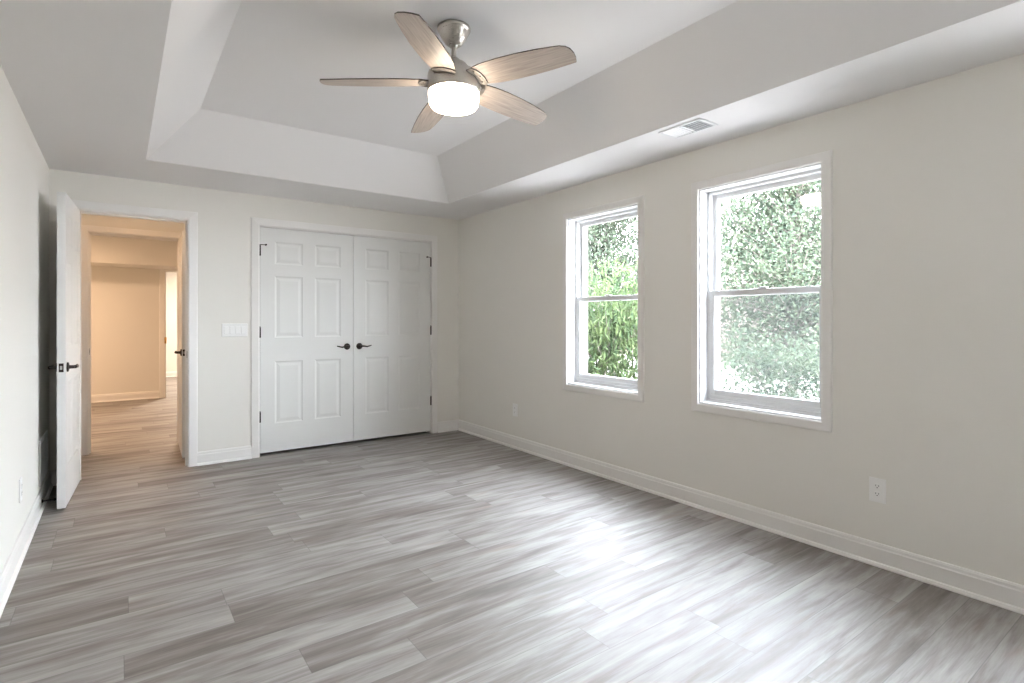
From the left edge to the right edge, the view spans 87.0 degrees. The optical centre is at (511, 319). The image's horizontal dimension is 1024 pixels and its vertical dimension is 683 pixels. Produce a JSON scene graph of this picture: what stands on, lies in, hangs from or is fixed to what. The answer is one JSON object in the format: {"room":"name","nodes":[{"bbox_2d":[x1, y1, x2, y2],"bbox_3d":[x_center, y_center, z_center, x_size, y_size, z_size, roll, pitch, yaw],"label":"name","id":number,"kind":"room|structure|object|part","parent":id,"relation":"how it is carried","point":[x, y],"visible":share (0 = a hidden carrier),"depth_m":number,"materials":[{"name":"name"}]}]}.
{"room":"empty bedroom","nodes":[
{"label":"empty bedroom","id":0,"kind":"room"},
{"bbox_2d":[0,65,48,573],"bbox_3d":[-1.748,0.055,1.570,0.120,2.390,6.334,0,0,-36],"label":"wall","id":1,"kind":"structure","parent":0,"point":[24,170],"depth_m":2.93,"materials":[{"name":"white paint"}]},
{"bbox_2d":[19,477,21,502],"bbox_3d":[-2.619,0.905,2.881,0.009,0.124,0.076,0,0,-36],"label":"power outlet","id":2,"kind":"object","parent":1,"relation":"attached to","point":[20,479],"visible":1,"depth_m":2.86,"materials":[{"name":"white plastic"}]},
{"bbox_2d":[0,471,52,617],"bbox_3d":[-1.688,1.192,1.613,0.026,0.116,6.094,0,0,-36],"label":"baseboard","id":3,"kind":"structure","parent":1,"relation":"attached to","point":[12,566],"depth_m":2.85,"materials":[{"name":"white paint"}]},
{"bbox_2d":[39,430,47,486],"bbox_3d":[-3.243,0.950,3.738,0.008,0.300,0.450,0,0,-36],"label":"air vent","id":4,"kind":"object","parent":1,"relation":"in","point":[43,443],"visible":1,"depth_m":3.71,"materials":[{"name":"white metal"}]},
{"bbox_2d":[42,498,55,502],"bbox_3d":[-3.082,1.200,3.596,0.074,0.026,0.026,0,0,-36],"label":"door stop","id":5,"kind":"object","parent":1,"relation":"attached to","point":[53,499],"visible":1,"depth_m":3.60,"materials":[{"name":"grey metal"}]},
{"bbox_2d":[91,266,158,394],"bbox_3d":[-5.861,0.525,8.584,4.600,3.450,0.120,0,0,-36],"label":"wall","id":6,"kind":"structure","parent":0,"point":[124,301],"depth_m":8.38,"materials":[{"name":"white paint"}]},
{"bbox_2d":[91,391,158,402],"bbox_3d":[-6.665,1.192,7.911,2.508,0.116,0.026,0,0,-36],"label":"baseboard","id":7,"kind":"structure","parent":6,"relation":"attached to","point":[149,394],"depth_m":8.38,"materials":[{"name":"white paint"}]},
{"bbox_2d":[159,269,176,397],"bbox_3d":[-5.252,0.190,9.007,1.064,2.121,0.152,0,0,-36],"label":"trim","id":8,"kind":"structure","parent":6,"relation":"attached to","point":[162,272],"depth_m":8.67,"materials":[{"name":"white paint"}]},
{"bbox_2d":[81,214,184,232],"bbox_3d":[-3.541,0.525,5.388,4.600,3.450,0.120,0,0,-36],"label":"wall","id":9,"kind":"structure","parent":0,"point":[86,219],"depth_m":5.22,"materials":[{"name":"white paint"}]},
{"bbox_2d":[81,225,180,454],"bbox_3d":[-3.677,0.185,5.278,0.842,2.129,0.138,0,0,-36],"label":"trim","id":10,"kind":"structure","parent":9,"relation":"attached to","point":[87,231],"depth_m":5.02,"materials":[{"name":"white paint"}]},
{"bbox_2d":[174,231,184,457],"bbox_3d":[-3.146,0.218,5.153,0.147,2.045,0.699,0,0,-34],"label":"door","id":11,"kind":"structure","parent":9,"relation":"in","point":[181,242],"depth_m":4.93,"materials":[{"name":"white paint"}]},
{"bbox_3d":[-3.051,0.295,4.930,0.056,0.065,0.146,0,0,-34],"label":"lever","id":12,"kind":"part","parent":11,"relation":"part of","materials":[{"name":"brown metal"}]},
{"bbox_2d":[91,235,176,269],"bbox_3d":[-5.635,-1.008,8.273,4.600,0.383,0.650,0,0,-36],"label":"ceiling","id":13,"kind":"structure","parent":0,"point":[106,251],"depth_m":7.95,"materials":[{"name":"white paint"}]},
{"bbox_2d":[166,272,176,371],"bbox_3d":[-8.011,0.025,11.546,4.800,2.450,0.100,0,0,-36],"label":"wall","id":14,"kind":"structure","parent":0,"point":[171,278],"depth_m":11.87,"materials":[{"name":"white paint"}]},
{"bbox_2d":[166,371,176,376],"bbox_3d":[-7.974,1.192,11.495,4.600,0.116,0.026,0,0,-36],"label":"baseboard","id":15,"kind":"structure","parent":14,"relation":"attached to","point":[168,374],"depth_m":11.86,"materials":[{"name":"white paint"}]},
{"bbox_2d":[49,169,458,469],"bbox_3d":[-2.117,0.555,5.141,3.678,3.390,0.120,0,0,-36],"label":"wall","id":16,"kind":"structure","parent":0,"point":[224,217],"depth_m":4.77,"materials":[{"name":"white paint"}]},
{"bbox_2d":[48,192,79,508],"bbox_3d":[-3.160,0.199,3.854,0.157,2.084,0.732,0,0,-33],"label":"door","id":17,"kind":"structure","parent":16,"relation":"in","point":[67,367],"depth_m":3.67,"materials":[{"name":"white paint"}]},
{"bbox_3d":[-3.064,0.315,3.613,0.056,0.065,0.146,0,0,-33],"label":"lever","id":18,"kind":"part","parent":17,"relation":"part of","materials":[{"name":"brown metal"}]},
{"bbox_3d":[-2.966,0.315,3.553,0.025,0.058,0.002,0,0,-33],"label":"latch plate","id":19,"kind":"part","parent":17,"relation":"part of","materials":[{"name":"metal"}]},
{"bbox_3d":[-2.980,0.315,3.667,0.056,0.065,0.146,0,0,-33],"label":"lever","id":20,"kind":"part","parent":17,"relation":"part of","materials":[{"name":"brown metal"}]},
{"bbox_2d":[72,200,197,479],"bbox_3d":[-3.086,0.163,4.427,0.873,2.174,0.138,0,0,-36],"label":"trim","id":21,"kind":"structure","parent":16,"relation":"attached to","point":[190,219],"depth_m":4.60,"materials":[{"name":"white paint"}]},
{"bbox_2d":[222,324,246,336],"bbox_3d":[-2.469,0.094,4.805,0.192,0.108,0.011,0,0,-36],"label":"light switch","id":22,"kind":"object","parent":16,"relation":"attached to","point":[228,330],"visible":1,"depth_m":4.80,"materials":[{"name":"white plastic"}]},
{"bbox_2d":[49,420,457,485],"bbox_3d":[-2.042,1.192,5.105,3.558,0.116,0.026,0,0,-36],"label":"baseboard","id":23,"kind":"structure","parent":16,"relation":"attached to","point":[243,452],"depth_m":4.77,"materials":[{"name":"white paint"}]},
{"bbox_2d":[260,227,352,452],"bbox_3d":[-1.950,0.184,5.180,0.874,2.071,0.091,0,0,-36],"label":"door","id":24,"kind":"structure","parent":16,"relation":"in","point":[306,277],"depth_m":5.17,"materials":[{"name":"white paint"}]},
{"bbox_3d":[-1.669,0.265,5.362,0.146,0.065,0.056,0,0,-36],"label":"lever","id":25,"kind":"part","parent":24,"relation":"part of","materials":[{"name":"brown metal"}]},
{"bbox_2d":[251,217,436,457],"bbox_3d":[-1.629,0.160,5.484,1.891,2.181,0.138,0,0,-36],"label":"trim","id":26,"kind":"structure","parent":16,"relation":"attached to","point":[256,223],"depth_m":4.97,"materials":[{"name":"white paint"}]},
{"bbox_2d":[353,236,431,440],"bbox_3d":[-1.240,0.184,5.695,0.874,2.071,0.091,0,0,-36],"label":"door","id":27,"kind":"structure","parent":16,"relation":"in","point":[392,329],"depth_m":5.69,"materials":[{"name":"white paint"}]},
{"bbox_3d":[-1.501,0.265,5.485,0.146,0.065,0.056,0,0,-36],"label":"lever","id":28,"kind":"part","parent":27,"relation":"part of","materials":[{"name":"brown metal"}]},
{"bbox_2d":[0,377,1023,682],"bbox_3d":[-3.705,1.310,6.024,5.480,0.120,16.042,0,0,-36],"label":"floor","id":29,"kind":"structure","parent":0,"point":[457,556],"depth_m":2.54,"materials":[{"name":"grey laminate"}]},
{"bbox_2d":[0,0,1023,219],"bbox_3d":[-0.210,-1.370,2.667,3.858,0.460,6.364,0,0,-36],"label":"ceiling","id":30,"kind":"structure","parent":0,"point":[225,95],"depth_m":2.94,"materials":[{"name":"white paint"}]},
{"bbox_2d":[320,11,576,132],"bbox_3d":[-0.282,-1.263,2.756,1.231,0.414,1.236,0,0,-36],"label":"ceiling fan","id":31,"kind":"object","parent":30,"relation":"hanging from","point":[454,87],"visible":1,"depth_m":2.62,"materials":[{"name":"brown wood"}]},
{"bbox_3d":[-0.676,-1.178,2.679,0.526,0.006,0.164,-3,12,-5],"label":"fan blade","id":32,"kind":"part","parent":31,"relation":"part of","materials":[{"name":"brown wood"}]},
{"bbox_3d":[-0.371,-1.193,2.343,0.164,0.006,0.526,12,3,13],"label":"fan blade","id":33,"kind":"part","parent":31,"relation":"part of","materials":[{"name":"brown wood"}]},
{"bbox_3d":[-0.451,-1.171,3.073,0.164,0.006,0.526,-15,2,-23],"label":"fan blade","id":34,"kind":"part","parent":31,"relation":"part of","materials":[{"name":"brown wood"}]},
{"bbox_3d":[-0.292,-1.102,2.721,0.256,0.092,0.256,0,0,-36],"label":"lamp shade","id":35,"kind":"part","parent":31,"relation":"part of","materials":[{"name":"white glass"}]},
{"bbox_3d":[-0.006,-1.181,2.981,0.526,0.006,0.164,3,-17,-40],"label":"fan blade","id":36,"kind":"part","parent":31,"relation":"part of","materials":[{"name":"brown wood"}]},
{"bbox_3d":[0.043,-1.195,2.530,0.526,0.006,0.165,0,-14,32],"label":"fan blade","id":37,"kind":"part","parent":31,"relation":"part of","materials":[{"name":"brown wood"}]},
{"bbox_2d":[658,118,718,138],"bbox_3d":[1.046,-1.137,3.212,0.184,0.007,0.294,0,0,-36],"label":"ceiling vent","id":38,"kind":"object","parent":30,"relation":"in","point":[699,124],"visible":1,"depth_m":3.20,"materials":[{"name":"white metal"}]},
{"bbox_2d":[584,226,719,388],"bbox_3d":[0.299,-0.050,5.241,0.060,3.200,9.870,0,0,-36],"label":"wall","id":39,"kind":"structure","parent":0,"point":[718,298],"depth_m":4.76,"materials":[{"name":"paint"}]},
{"bbox_2d":[459,53,1023,584],"bbox_3d":[1.012,0.055,4.067,0.165,2.390,7.134,0,0,-36],"label":"wall","id":40,"kind":"structure","parent":0,"point":[928,177],"depth_m":2.80,"materials":[{"name":"white paint"}]},
{"bbox_2d":[513,403,517,416],"bbox_3d":[0.029,0.879,5.273,0.009,0.124,0.076,0,0,-36],"label":"power outlet","id":41,"kind":"object","parent":40,"relation":"attached to","point":[515,406],"visible":1,"depth_m":5.26,"materials":[{"name":"white plastic"}]},
{"bbox_2d":[563,195,644,401],"bbox_3d":[0.773,-0.157,4.380,0.184,1.524,0.891,0,0,-36],"label":"window","id":42,"kind":"structure","parent":40,"relation":"in","point":[575,223],"depth_m":4.61,"materials":[{"name":"white paint"}]},
{"bbox_3d":[0.745,0.547,4.360,0.084,0.012,0.787,0,0,-36],"label":"sill","id":43,"kind":"part","parent":42,"relation":"part of","materials":[{"name":"white plastic"}]},
{"bbox_3d":[0.808,-0.157,4.406,0.097,1.420,0.787,0,0,-36],"label":"frame","id":44,"kind":"part","parent":42,"relation":"part of","materials":[{"name":"white plastic"}]},
{"bbox_3d":[0.795,0.163,4.396,0.032,0.716,0.735,0,0,-36],"label":"sash","id":45,"kind":"part","parent":42,"relation":"part of","materials":[{"name":"white plastic"}]},
{"bbox_3d":[0.782,0.507,4.387,0.012,0.020,0.735,0,0,-36],"label":"finger rail","id":46,"kind":"part","parent":42,"relation":"part of","materials":[{"name":"white plastic"}]},
{"bbox_3d":[0.828,-0.499,4.420,0.032,0.684,0.735,0,0,-36],"label":"sash","id":47,"kind":"part","parent":42,"relation":"part of","materials":[{"name":"clear glass"}]},
{"bbox_2d":[458,419,1023,614],"bbox_3d":[1.170,1.192,3.688,0.026,0.116,6.094,0,0,-36],"label":"baseboard","id":48,"kind":"structure","parent":40,"relation":"attached to","point":[999,592],"depth_m":3.04,"materials":[{"name":"white paint"}]},
{"bbox_2d":[691,150,832,431],"bbox_3d":[1.537,-0.155,3.328,0.184,1.527,0.885,0,0,-36],"label":"window","id":49,"kind":"structure","parent":40,"relation":"in","point":[706,195],"depth_m":3.38,"materials":[{"name":"white paint"}]},
{"bbox_3d":[1.509,0.550,3.308,0.084,0.012,0.781,0,0,-36],"label":"sill","id":50,"kind":"part","parent":49,"relation":"part of","materials":[{"name":"white plastic"}]},
{"bbox_3d":[1.559,0.165,3.344,0.032,0.719,0.729,0,0,-36],"label":"sash","id":51,"kind":"part","parent":49,"relation":"part of","materials":[{"name":"white plastic"}]},
{"bbox_3d":[1.546,0.510,3.335,0.012,0.020,0.729,0,0,-36],"label":"finger rail","id":52,"kind":"part","parent":49,"relation":"part of","materials":[{"name":"white plastic"}]},
{"bbox_3d":[1.591,-0.499,3.368,0.032,0.684,0.729,0,0,-36],"label":"sash","id":53,"kind":"part","parent":49,"relation":"part of","materials":[{"name":"clear glass"}]},
{"bbox_2d":[869,476,885,503],"bbox_3d":[1.861,0.867,2.750,0.009,0.124,0.076,0,0,-36],"label":"power outlet","id":54,"kind":"object","parent":40,"relation":"attached to","point":[877,486],"visible":1,"depth_m":2.75,"materials":[{"name":"white plastic"}]},
{"bbox_2d":[874,483,880,489],"bbox_3d":[1.859,0.847,2.748,0.003,0.027,0.033,0,0,-36],"label":"socket","id":55,"kind":"object","parent":54,"relation":"attached to","point":[877,486],"depth_m":2.75,"materials":[{"name":"grey plastic"}]},
{"bbox_2d":[874,491,880,496],"bbox_3d":[1.859,0.887,2.748,0.003,0.027,0.033,0,0,-36],"label":"socket","id":56,"kind":"object","parent":54,"relation":"attached to","point":[876,493],"depth_m":2.75,"materials":[{"name":"grey plastic"}]},
{"label":"outside","id":57,"kind":"structure","parent":0,"visible":0},
{"bbox_2d":[595,354,818,399],"bbox_3d":[11.666,1.700,20.826,36.649,0.200,60.000,0,0,-36],"label":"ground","id":58,"kind":"structure","parent":57,"point":[724,375],"depth_m":13.82,"materials":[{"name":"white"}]},
{"bbox_2d":[588,237,637,379],"bbox_3d":[1.221,0.306,6.889,2.627,2.688,2.516,0,0,-8],"label":"leafy shrub","id":59,"kind":"object","parent":58,"relation":"on","point":[608,338],"visible":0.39,"depth_m":6.48,"materials":[{"name":"green plant"}]},
{"bbox_2d":[588,216,637,340],"bbox_3d":[2.591,-2.183,16.572,6.453,7.612,7.046,0,0,-43],"label":"tree","id":60,"kind":"object","parent":58,"relation":"on","point":[607,247],"visible":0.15,"depth_m":15.37,"materials":[{"name":"green plant"}]},
{"bbox_2d":[606,242,820,366],"bbox_3d":[13.619,-0.900,20.390,8.800,5.000,21.800,0,0,-36],"label":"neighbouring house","id":61,"kind":"structure","parent":58,"relation":"on","point":[814,242],"depth_m":20.77,"materials":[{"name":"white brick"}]},
{"bbox_2d":[720,294,818,400],"bbox_3d":[3.403,0.758,6.663,2.366,2.052,2.236,0,0,22],"label":"shrub","id":62,"kind":"object","parent":58,"relation":"on","point":[770,378],"visible":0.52,"depth_m":6.39,"materials":[{"name":"green plant"}]},
{"bbox_2d":[720,180,820,397],"bbox_3d":[5.346,-1.311,10.164,5.486,6.307,6.218,0,0,23],"label":"tree","id":63,"kind":"object","parent":58,"relation":"on","point":[789,236],"visible":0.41,"depth_m":9.56,"materials":[{"name":"green plant"}]}
]}

